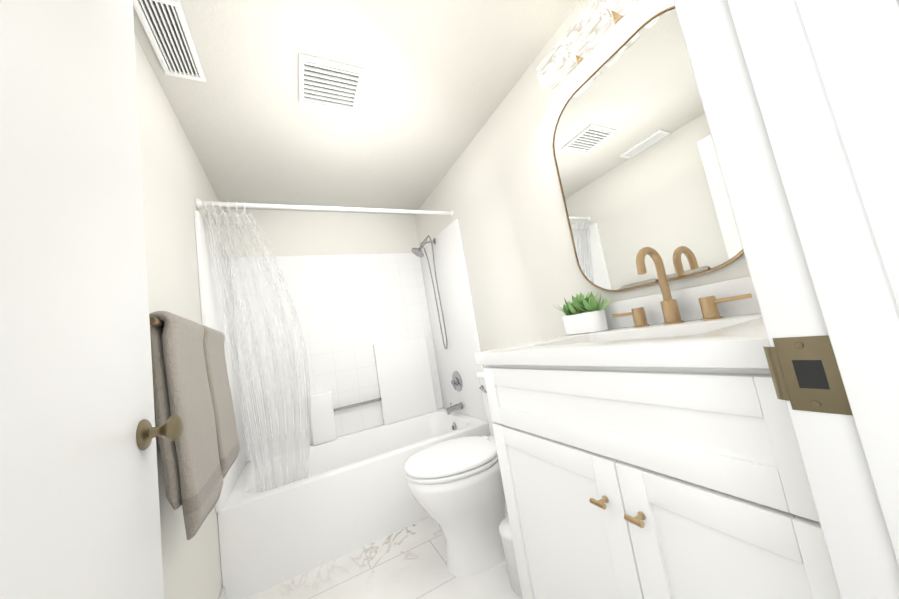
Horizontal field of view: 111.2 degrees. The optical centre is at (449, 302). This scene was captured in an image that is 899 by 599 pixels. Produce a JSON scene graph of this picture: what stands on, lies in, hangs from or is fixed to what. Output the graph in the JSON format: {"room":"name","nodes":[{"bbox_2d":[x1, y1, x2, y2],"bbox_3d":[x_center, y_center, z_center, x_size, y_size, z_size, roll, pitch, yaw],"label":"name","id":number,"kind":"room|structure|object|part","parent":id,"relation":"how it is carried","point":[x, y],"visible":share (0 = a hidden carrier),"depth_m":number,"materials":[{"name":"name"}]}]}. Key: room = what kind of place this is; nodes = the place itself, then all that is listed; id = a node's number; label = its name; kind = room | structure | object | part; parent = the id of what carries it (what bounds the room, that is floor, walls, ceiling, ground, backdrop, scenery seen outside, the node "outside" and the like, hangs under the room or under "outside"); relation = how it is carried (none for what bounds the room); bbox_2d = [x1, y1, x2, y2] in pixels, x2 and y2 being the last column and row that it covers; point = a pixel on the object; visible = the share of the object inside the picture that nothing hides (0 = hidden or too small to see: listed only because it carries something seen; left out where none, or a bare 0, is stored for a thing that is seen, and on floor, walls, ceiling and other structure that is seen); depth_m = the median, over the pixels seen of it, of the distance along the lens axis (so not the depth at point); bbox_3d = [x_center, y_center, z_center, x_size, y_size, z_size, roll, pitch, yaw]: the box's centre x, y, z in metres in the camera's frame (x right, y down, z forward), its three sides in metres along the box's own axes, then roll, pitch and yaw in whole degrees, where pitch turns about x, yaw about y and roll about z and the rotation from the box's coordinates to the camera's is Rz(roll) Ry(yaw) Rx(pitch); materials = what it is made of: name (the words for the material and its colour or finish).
{"room":"bathroom","nodes":[
{"label":"bathroom","id":0,"kind":"room"},
{"bbox_2d":[134,34,225,598],"bbox_3d":[-1.031,0.186,1.038,0.120,2.240,2.745,-6,-7,-27],"label":"wall","id":1,"kind":"structure","parent":0,"point":[175,183],"depth_m":1.18,"materials":[{"name":"white paint"}]},
{"bbox_2d":[149,311,239,539],"bbox_3d":[-0.873,0.363,1.060,0.145,0.586,0.748,-6,-7,-27],"label":"towel","id":2,"kind":"object","parent":1,"relation":"attached to","point":[191,386],"visible":0.9,"depth_m":0.86,"materials":[{"name":"beige fabric"}]},
{"bbox_2d":[194,211,246,512],"bbox_3d":[-1.333,0.312,1.820,0.020,1.446,0.776,-6,-7,-27],"label":"wall","id":3,"kind":"structure","parent":1,"relation":"attached to","point":[212,316],"depth_m":1.75,"materials":[{"name":"white paint"}]},
{"bbox_2d":[219,586,225,598],"bbox_3d":[-0.794,1.232,0.941,0.012,0.090,0.971,-6,-7,-27],"label":"baseboard","id":4,"kind":"structure","parent":1,"relation":"attached to","point":[222,594],"depth_m":1.32,"materials":[{"name":"white paint"}]},
{"bbox_2d":[223,209,418,453],"bbox_3d":[-0.863,0.334,2.571,1.525,2.240,0.120,-6,-7,-27],"label":"wall","id":5,"kind":"structure","parent":0,"point":[291,233],"depth_m":2.58,"materials":[{"name":"white paint"}]},
{"bbox_2d":[230,253,443,461],"bbox_3d":[-0.835,0.309,2.510,1.524,1.446,0.020,-6,-7,-27],"label":"wall","id":6,"kind":"structure","parent":5,"relation":"attached to","point":[352,309],"depth_m":2.45,"materials":[{"name":"tile"}]},
{"bbox_2d":[309,336,436,444],"bbox_3d":[-0.607,0.674,2.506,0.995,0.654,0.062,-6,-7,-27],"label":"shelf","id":7,"kind":"object","parent":6,"relation":"attached to","point":[405,380],"depth_m":2.57,"materials":[{"name":"white tile"}]},
{"bbox_2d":[333,397,380,411],"bbox_3d":[-0.722,0.806,2.425,0.365,0.040,0.040,-6,-7,-27],"label":"grab rail","id":8,"kind":"object","parent":7,"relation":"attached to","point":[356,404],"visible":0.94,"depth_m":2.42,"materials":[{"name":"silver metal"}]},
{"bbox_2d":[133,0,579,214],"bbox_3d":[-0.486,-1.015,1.536,1.765,0.050,2.745,-6,-7,-27],"label":"ceiling","id":9,"kind":"structure","parent":0,"point":[441,78],"depth_m":1.45,"materials":[{"name":"white paint"}]},
{"bbox_2d":[133,0,205,81],"bbox_3d":[-1.003,-0.944,1.111,0.130,0.016,0.320,-6,-7,-27],"label":"ceiling vent","id":10,"kind":"object","parent":9,"relation":"in","point":[165,26],"visible":1,"depth_m":1.10,"materials":[{"name":"white metal"}]},
{"bbox_2d":[299,53,364,112],"bbox_3d":[-0.545,-0.986,1.409,0.260,0.016,0.260,-6,-7,-27],"label":"ceiling vent","id":11,"kind":"object","parent":9,"relation":"attached to","point":[327,84],"visible":1,"depth_m":1.39,"materials":[{"name":"white metal"}]},
{"bbox_2d":[247,517,522,598],"bbox_3d":[0.201,1.103,0.627,1.765,0.050,4.215,-6,-7,-27],"label":"floor","id":12,"kind":"structure","parent":0,"point":[409,562],"depth_m":1.41,"materials":[{"name":"tile"}]},
{"bbox_2d":[217,408,491,598],"bbox_3d":[-0.523,1.154,2.072,1.521,0.410,0.770,-6,-7,-27],"label":"bathtub","id":13,"kind":"object","parent":12,"relation":"on","point":[351,493],"visible":0.62,"depth_m":1.63,"materials":[{"name":"white ceramic"}]},
{"bbox_2d":[404,371,507,577],"bbox_3d":[0.152,0.784,1.523,0.753,0.793,0.418,-6,-7,-27],"label":"toilet","id":14,"kind":"object","parent":12,"relation":"on","point":[455,487],"visible":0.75,"depth_m":1.34,"materials":[{"name":"white ceramic"}]},
{"bbox_2d":[499,517,521,595],"bbox_3d":[0.293,1.014,1.244,0.152,0.232,0.152,-6,-7,-27],"label":"waste bin","id":15,"kind":"object","parent":12,"relation":"on","point":[506,538],"visible":0.33,"depth_m":1.20,"materials":[{"name":"white plastic"}]},
{"bbox_2d":[475,247,840,598],"bbox_3d":[0.562,0.429,0.822,0.575,1.198,0.811,-6,-7,-27],"label":"bathroom vanity","id":16,"kind":"object","parent":12,"relation":"on","point":[647,447],"visible":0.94,"depth_m":0.60,"materials":[{"name":"white paint"}]},
{"bbox_2d":[553,292,611,334],"bbox_3d":[0.541,0.039,1.227,0.149,0.162,0.216,-6,-7,-27],"label":"plant","id":17,"kind":"object","parent":16,"relation":"on","point":[577,320],"visible":1,"depth_m":1.19,"materials":[{"name":"green plant"}]},
{"bbox_2d":[414,0,749,367],"bbox_3d":[0.431,0.029,1.776,0.120,2.240,2.745,-6,-7,-27],"label":"wall","id":18,"kind":"structure","parent":0,"point":[497,190],"depth_m":1.62,"materials":[{"name":"white paint"}]},
{"bbox_2d":[195,198,453,491],"bbox_3d":[-0.545,0.220,1.918,1.522,1.695,0.167,-6,-7,-27],"label":"rail","id":19,"kind":"object","parent":18,"relation":"attached to","point":[225,217],"visible":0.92,"depth_m":1.68,"materials":[{"name":"white plastic"}]},
{"bbox_2d":[203,209,310,491],"bbox_3d":[-1.007,0.306,1.677,0.416,1.620,0.167,-6,-7,-27],"label":"shower curtain","id":20,"kind":"object","parent":19,"relation":"hanging from","point":[225,217],"depth_m":1.68,"materials":[{"name":"white fabric"}]},
{"bbox_2d":[420,219,487,421],"bbox_3d":[0.013,0.372,2.459,0.075,1.856,0.776,-6,-7,-27],"label":"wall","id":21,"kind":"structure","parent":18,"relation":"attached to","point":[460,351],"depth_m":2.40,"materials":[{"name":"white"}]},
{"bbox_2d":[411,235,447,348],"bbox_3d":[-0.155,-0.086,2.497,0.213,0.959,0.115,-6,-7,-27],"label":"shower head","id":22,"kind":"object","parent":21,"relation":"attached to","point":[418,252],"visible":1,"depth_m":2.52},
{"bbox_2d":[446,402,462,414],"bbox_3d":[0.035,0.820,2.402,0.135,0.082,0.060,-6,-7,-27],"label":"tub spout","id":23,"kind":"object","parent":21,"relation":"attached to","point":[453,408],"visible":1,"depth_m":2.39,"materials":[{"name":"silver metal"}]},
{"bbox_3d":[0.039,0.631,2.441,0.056,0.164,0.164,-6,-7,-27],"label":"valve trim","id":24,"kind":"part","parent":21,"relation":"part of","materials":[{"name":"silver metal"}]},
{"bbox_2d":[536,0,637,90],"bbox_3d":[0.520,-0.983,1.111,0.124,0.095,0.470,-6,-7,-27],"label":"sconce","id":25,"kind":"object","parent":18,"relation":"attached to","point":[591,26],"visible":1,"depth_m":1.11,"materials":[{"name":"beige metal"}]},
{"bbox_2d":[552,5,743,291],"bbox_3d":[0.646,-0.475,1.090,0.016,0.840,0.612,-6,-7,-27],"label":"mirror","id":26,"kind":"object","parent":18,"relation":"attached to","point":[636,162],"visible":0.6,"depth_m":1.04,"materials":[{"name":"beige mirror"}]},
{"bbox_3d":[-0.172,-1.100,0.230,0.823,0.180,0.130,-6,-7,-27],"label":"wall","id":27,"kind":"structure","parent":0,"visible":0},
{"bbox_2d":[0,0,183,598],"bbox_3d":[-0.495,0.117,0.353,0.113,2.024,0.778,-6,-7,-27],"label":"door","id":28,"kind":"structure","parent":27,"relation":"in","point":[80,432],"depth_m":0.47,"materials":[{"name":"white paint"}]},
{"bbox_3d":[-0.625,0.273,0.644,0.113,0.066,0.096,-6,-7,-27],"label":"knob","id":29,"kind":"part","parent":28,"relation":"part of","materials":[{"name":"gold metal"}]},
{"bbox_2d":[673,0,898,598],"bbox_3d":[0.016,-0.027,0.115,0.900,2.110,0.136,-6,-7,-27],"label":"door frame","id":30,"kind":"structure","parent":27,"relation":"attached to","point":[800,100],"depth_m":0.28,"materials":[{"name":"white paint"}]},
{"bbox_2d":[763,335,852,414],"bbox_3d":[0.361,0.070,0.303,0.011,0.074,0.068,-6,-7,-27],"label":"strike plate","id":31,"kind":"object","parent":30,"relation":"attached to","point":[810,372],"visible":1,"depth_m":0.30,"materials":[{"name":"gold metal"}]}
]}

